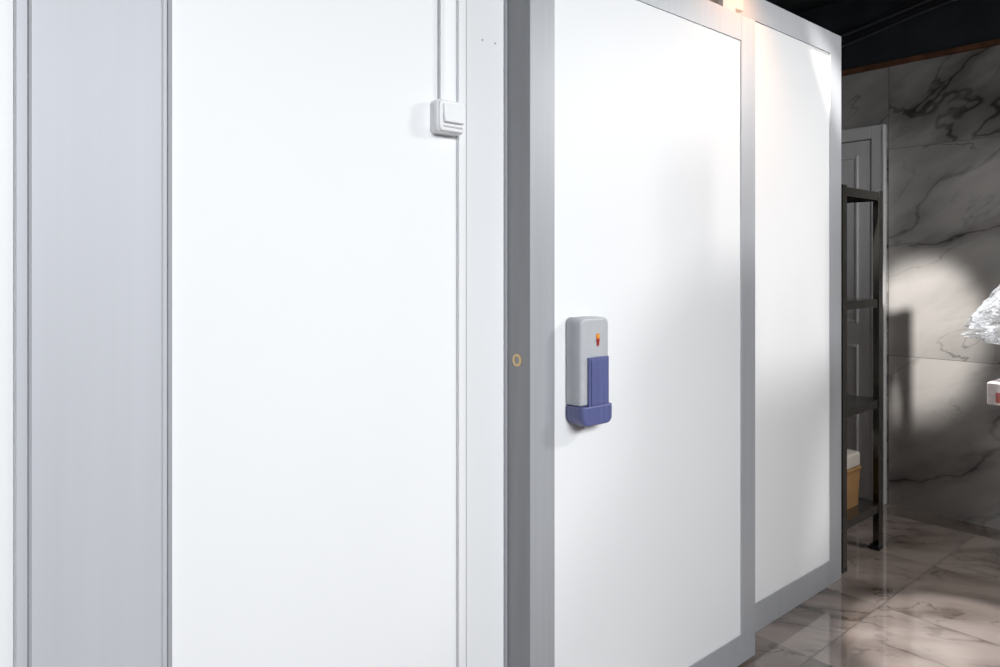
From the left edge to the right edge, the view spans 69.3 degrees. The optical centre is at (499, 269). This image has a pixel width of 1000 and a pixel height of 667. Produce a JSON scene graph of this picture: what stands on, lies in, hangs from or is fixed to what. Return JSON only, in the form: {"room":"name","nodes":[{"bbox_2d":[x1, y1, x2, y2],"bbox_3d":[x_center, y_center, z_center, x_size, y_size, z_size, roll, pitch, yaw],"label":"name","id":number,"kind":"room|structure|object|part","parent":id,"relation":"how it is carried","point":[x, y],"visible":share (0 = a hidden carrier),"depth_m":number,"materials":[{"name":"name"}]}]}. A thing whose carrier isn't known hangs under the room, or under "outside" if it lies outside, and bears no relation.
{"room":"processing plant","nodes":[
{"label":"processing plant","id":0,"kind":"room"},
{"bbox_2d":[637,0,740,40],"bbox_3d":[0.485,-0.835,2.190,0.912,0.090,0.005,0,0,-41],"label":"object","id":1,"kind":"structure","parent":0,"point":[706,13],"depth_m":2.35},
{"bbox_2d":[785,0,845,13],"bbox_3d":[0.192,-1.684,0.830,7.780,0.100,7.400,0,0,-41],"label":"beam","id":2,"kind":"structure","parent":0,"point":[814,4],"depth_m":4.47,"materials":[{"name":"paint"}]},
{"bbox_2d":[766,0,956,47],"bbox_3d":[2.719,-1.468,3.232,0.547,0.331,6.300,0,0,-41],"label":"cable bundle","id":3,"kind":"object","parent":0,"point":[783,4],"depth_m":4.15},
{"bbox_2d":[737,497,999,666],"bbox_3d":[0.192,1.416,0.830,7.780,0.100,7.400,0,0,-41],"label":"floor","id":4,"kind":"structure","parent":0,"point":[930,597],"depth_m":2.92,"materials":[{"name":"stone"}]},
{"bbox_2d":[0,0,840,666],"bbox_3d":[-1.103,0.164,2.366,5.046,2.404,2.183,0,0,-41],"label":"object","id":5,"kind":"object","parent":4,"relation":"on","point":[253,307],"visible":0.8,"depth_m":1.51,"materials":[{"name":"white metal"}]},
{"bbox_2d":[430,0,464,136],"bbox_3d":[-0.123,-0.617,1.752,0.081,0.574,0.048,0,0,-41],"label":"light switch","id":6,"kind":"object","parent":5,"relation":"attached to","point":[447,118],"visible":1,"depth_m":1.75,"materials":[{"name":"white plastic"}]},
{"bbox_3d":[-0.116,-0.370,1.744,0.075,0.074,0.006,0,0,-41],"label":"frame","id":7,"kind":"part","parent":6,"relation":"part of","materials":[{"name":"white plastic"}]},
{"bbox_2d":[709,0,742,12],"bbox_3d":[0.087,-0.927,1.913,2.045,0.093,0.070,0,0,-41],"label":"sliding door rail","id":8,"kind":"object","parent":5,"relation":"attached to","point":[734,5],"visible":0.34,"depth_m":2.49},
{"bbox_2d":[529,0,754,666],"bbox_3d":[0.479,0.238,2.201,1.092,2.236,0.150,0,0,-41],"label":"sliding door","id":9,"kind":"structure","parent":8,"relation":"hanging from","point":[647,97],"depth_m":2.13,"materials":[{"name":"white metal"}]},
{"bbox_2d":[507,0,529,666],"bbox_3d":[0.048,0.238,1.867,0.003,2.236,0.089,0,0,-41],"label":"door frame","id":10,"kind":"object","parent":9,"relation":"attached to","point":[518,22],"visible":1,"depth_m":1.87,"materials":[{"name":"grey metal"}]},
{"bbox_2d":[512,354,521,366],"bbox_3d":[0.044,0.233,1.867,0.002,0.033,0.033,0,0,-41],"label":"latch bore ring","id":11,"kind":"object","parent":10,"relation":"attached to","point":[515,355],"visible":1,"depth_m":1.86,"materials":[{"name":"metal"}]},
{"bbox_3d":[0.108,0.238,1.862,0.088,2.236,0.005,0,0,-41],"label":"frame stile","id":12,"kind":"part","parent":9,"relation":"part of","materials":[{"name":"grey metal"}]},
{"bbox_3d":[0.239,0.268,1.933,0.118,0.284,0.060,0,0,-41],"label":"door latch handle","id":13,"kind":"part","parent":9,"relation":"part of","materials":[{"name":"white plastic"}]},
{"bbox_3d":[0.261,0.297,1.920,0.080,0.134,0.007,0,0,-41],"label":"lever plate","id":14,"kind":"part","parent":9,"relation":"part of","materials":[{"name":"blue plastic"}]},
{"bbox_3d":[0.264,0.296,1.916,0.064,0.120,0.003,0,0,-41],"label":"lever panel","id":15,"kind":"part","parent":9,"relation":"part of","materials":[{"name":"blue plastic"}]},
{"bbox_2d":[689,635,740,666],"bbox_3d":[0.485,1.306,2.190,0.912,0.100,0.005,0,0,-41],"label":"frame rail","id":16,"kind":"object","parent":9,"relation":"attached to","point":[729,654],"visible":1,"depth_m":2.42,"materials":[{"name":"metal"}]},
{"bbox_3d":[0.864,0.238,2.520,0.092,2.236,0.005,0,0,-41],"label":"frame stile","id":17,"kind":"part","parent":9,"relation":"part of","materials":[{"name":"grey metal"}]},
{"bbox_2d":[841,140,870,499],"bbox_3d":[1.923,0.295,4.594,0.021,2.126,0.836,0,0,-41],"label":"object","id":18,"kind":"object","parent":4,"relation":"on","point":[859,333],"visible":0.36,"depth_m":4.31,"materials":[{"name":"white"}]},
{"bbox_2d":[841,184,882,572],"bbox_3d":[1.361,0.490,3.799,0.449,1.752,1.064,0,0,-41],"label":"shelving rack","id":19,"kind":"object","parent":4,"relation":"on","point":[851,405],"visible":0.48,"depth_m":3.51,"materials":[{"name":"black metal"}]},
{"bbox_2d":[847,449,861,509],"bbox_3d":[1.518,1.011,3.578,0.282,0.260,0.412,0,0,-41],"label":"plastic crate","id":20,"kind":"object","parent":19,"relation":"on","point":[853,457],"visible":0.25,"depth_m":3.47,"materials":[{"name":"beige"}]},
{"bbox_3d":[1.518,0.916,3.578,0.274,0.070,0.404,0,0,-41],"label":"lid","id":21,"kind":"part","parent":20,"relation":"part of","materials":[{"name":"beige plastic"}]},
{"bbox_3d":[2.087,0.326,2.408,0.894,2.080,0.492,0,0,-41],"label":"storage rack","id":22,"kind":"object","parent":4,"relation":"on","visible":0},
{"bbox_2d":[961,285,999,344],"bbox_3d":[1.760,0.075,2.344,0.258,0.365,0.470,0,0,-41],"label":"wrapped bundle","id":23,"kind":"object","parent":22,"relation":"on","point":[984,323],"visible":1,"depth_m":2.42,"materials":[{"name":"white plastic"}]},
{"bbox_2d":[987,379,999,405],"bbox_3d":[1.730,0.403,2.295,0.116,0.074,0.288,0,0,-41],"label":"package","id":24,"kind":"object","parent":22,"relation":"on","point":[993,387],"visible":1,"depth_m":2.35,"materials":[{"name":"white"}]},
{"bbox_2d":[795,0,999,529],"bbox_3d":[3.079,-0.134,3.346,0.120,3.000,7.400,0,0,-41],"label":"wall","id":25,"kind":"structure","parent":0,"point":[941,115],"depth_m":4.02,"materials":[{"name":"stone"}]},
{"bbox_2d":[841,156,854,159],"bbox_3d":[2.046,-0.675,4.429,0.012,0.018,0.254,0,0,-41],"label":"trim","id":26,"kind":"structure","parent":25,"relation":"attached to","point":[850,157],"depth_m":4.36,"materials":[{"name":"white"}]},
{"bbox_2d":[841,126,870,142],"bbox_3d":[1.919,-0.811,4.590,0.034,0.075,0.850,0,0,-41],"label":"door","id":27,"kind":"structure","parent":25,"relation":"in","point":[862,133],"depth_m":4.32,"materials":[{"name":"white"}]},
{"bbox_2d":[855,156,857,322],"bbox_3d":[2.135,-0.184,4.326,0.012,1.000,0.018,0,0,-41],"label":"trim","id":28,"kind":"structure","parent":25,"relation":"attached to","point":[856,157],"depth_m":4.32,"materials":[{"name":"white"}]},
{"bbox_2d":[855,344,857,450],"bbox_3d":[2.135,0.836,4.326,0.012,0.780,0.018,0,0,-41],"label":"trim","id":29,"kind":"structure","parent":25,"relation":"attached to","point":[856,345],"depth_m":4.32,"materials":[{"name":"white"}]},
{"bbox_2d":[871,124,886,504],"bbox_3d":[2.223,0.259,4.242,0.034,2.215,0.075,0,0,-41],"label":"door frame","id":30,"kind":"structure","parent":25,"relation":"attached to","point":[876,130],"depth_m":4.22,"materials":[{"name":"white"}]},
{"bbox_2d":[882,124,883,504],"bbox_3d":[2.228,0.259,4.204,0.007,2.215,0.012,0,0,-41],"label":"bead","id":31,"kind":"object","parent":25,"relation":"attached to","point":[882,124],"visible":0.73,"depth_m":4.20,"materials":[{"name":"white"}]},
{"bbox_2d":[841,38,999,75],"bbox_3d":[3.074,-1.196,3.342,0.135,0.025,7.400,0,0,-41],"label":"trim","id":32,"kind":"structure","parent":25,"relation":"attached to","point":[995,42],"depth_m":4.05,"materials":[{"name":"brown wood"}]}
]}

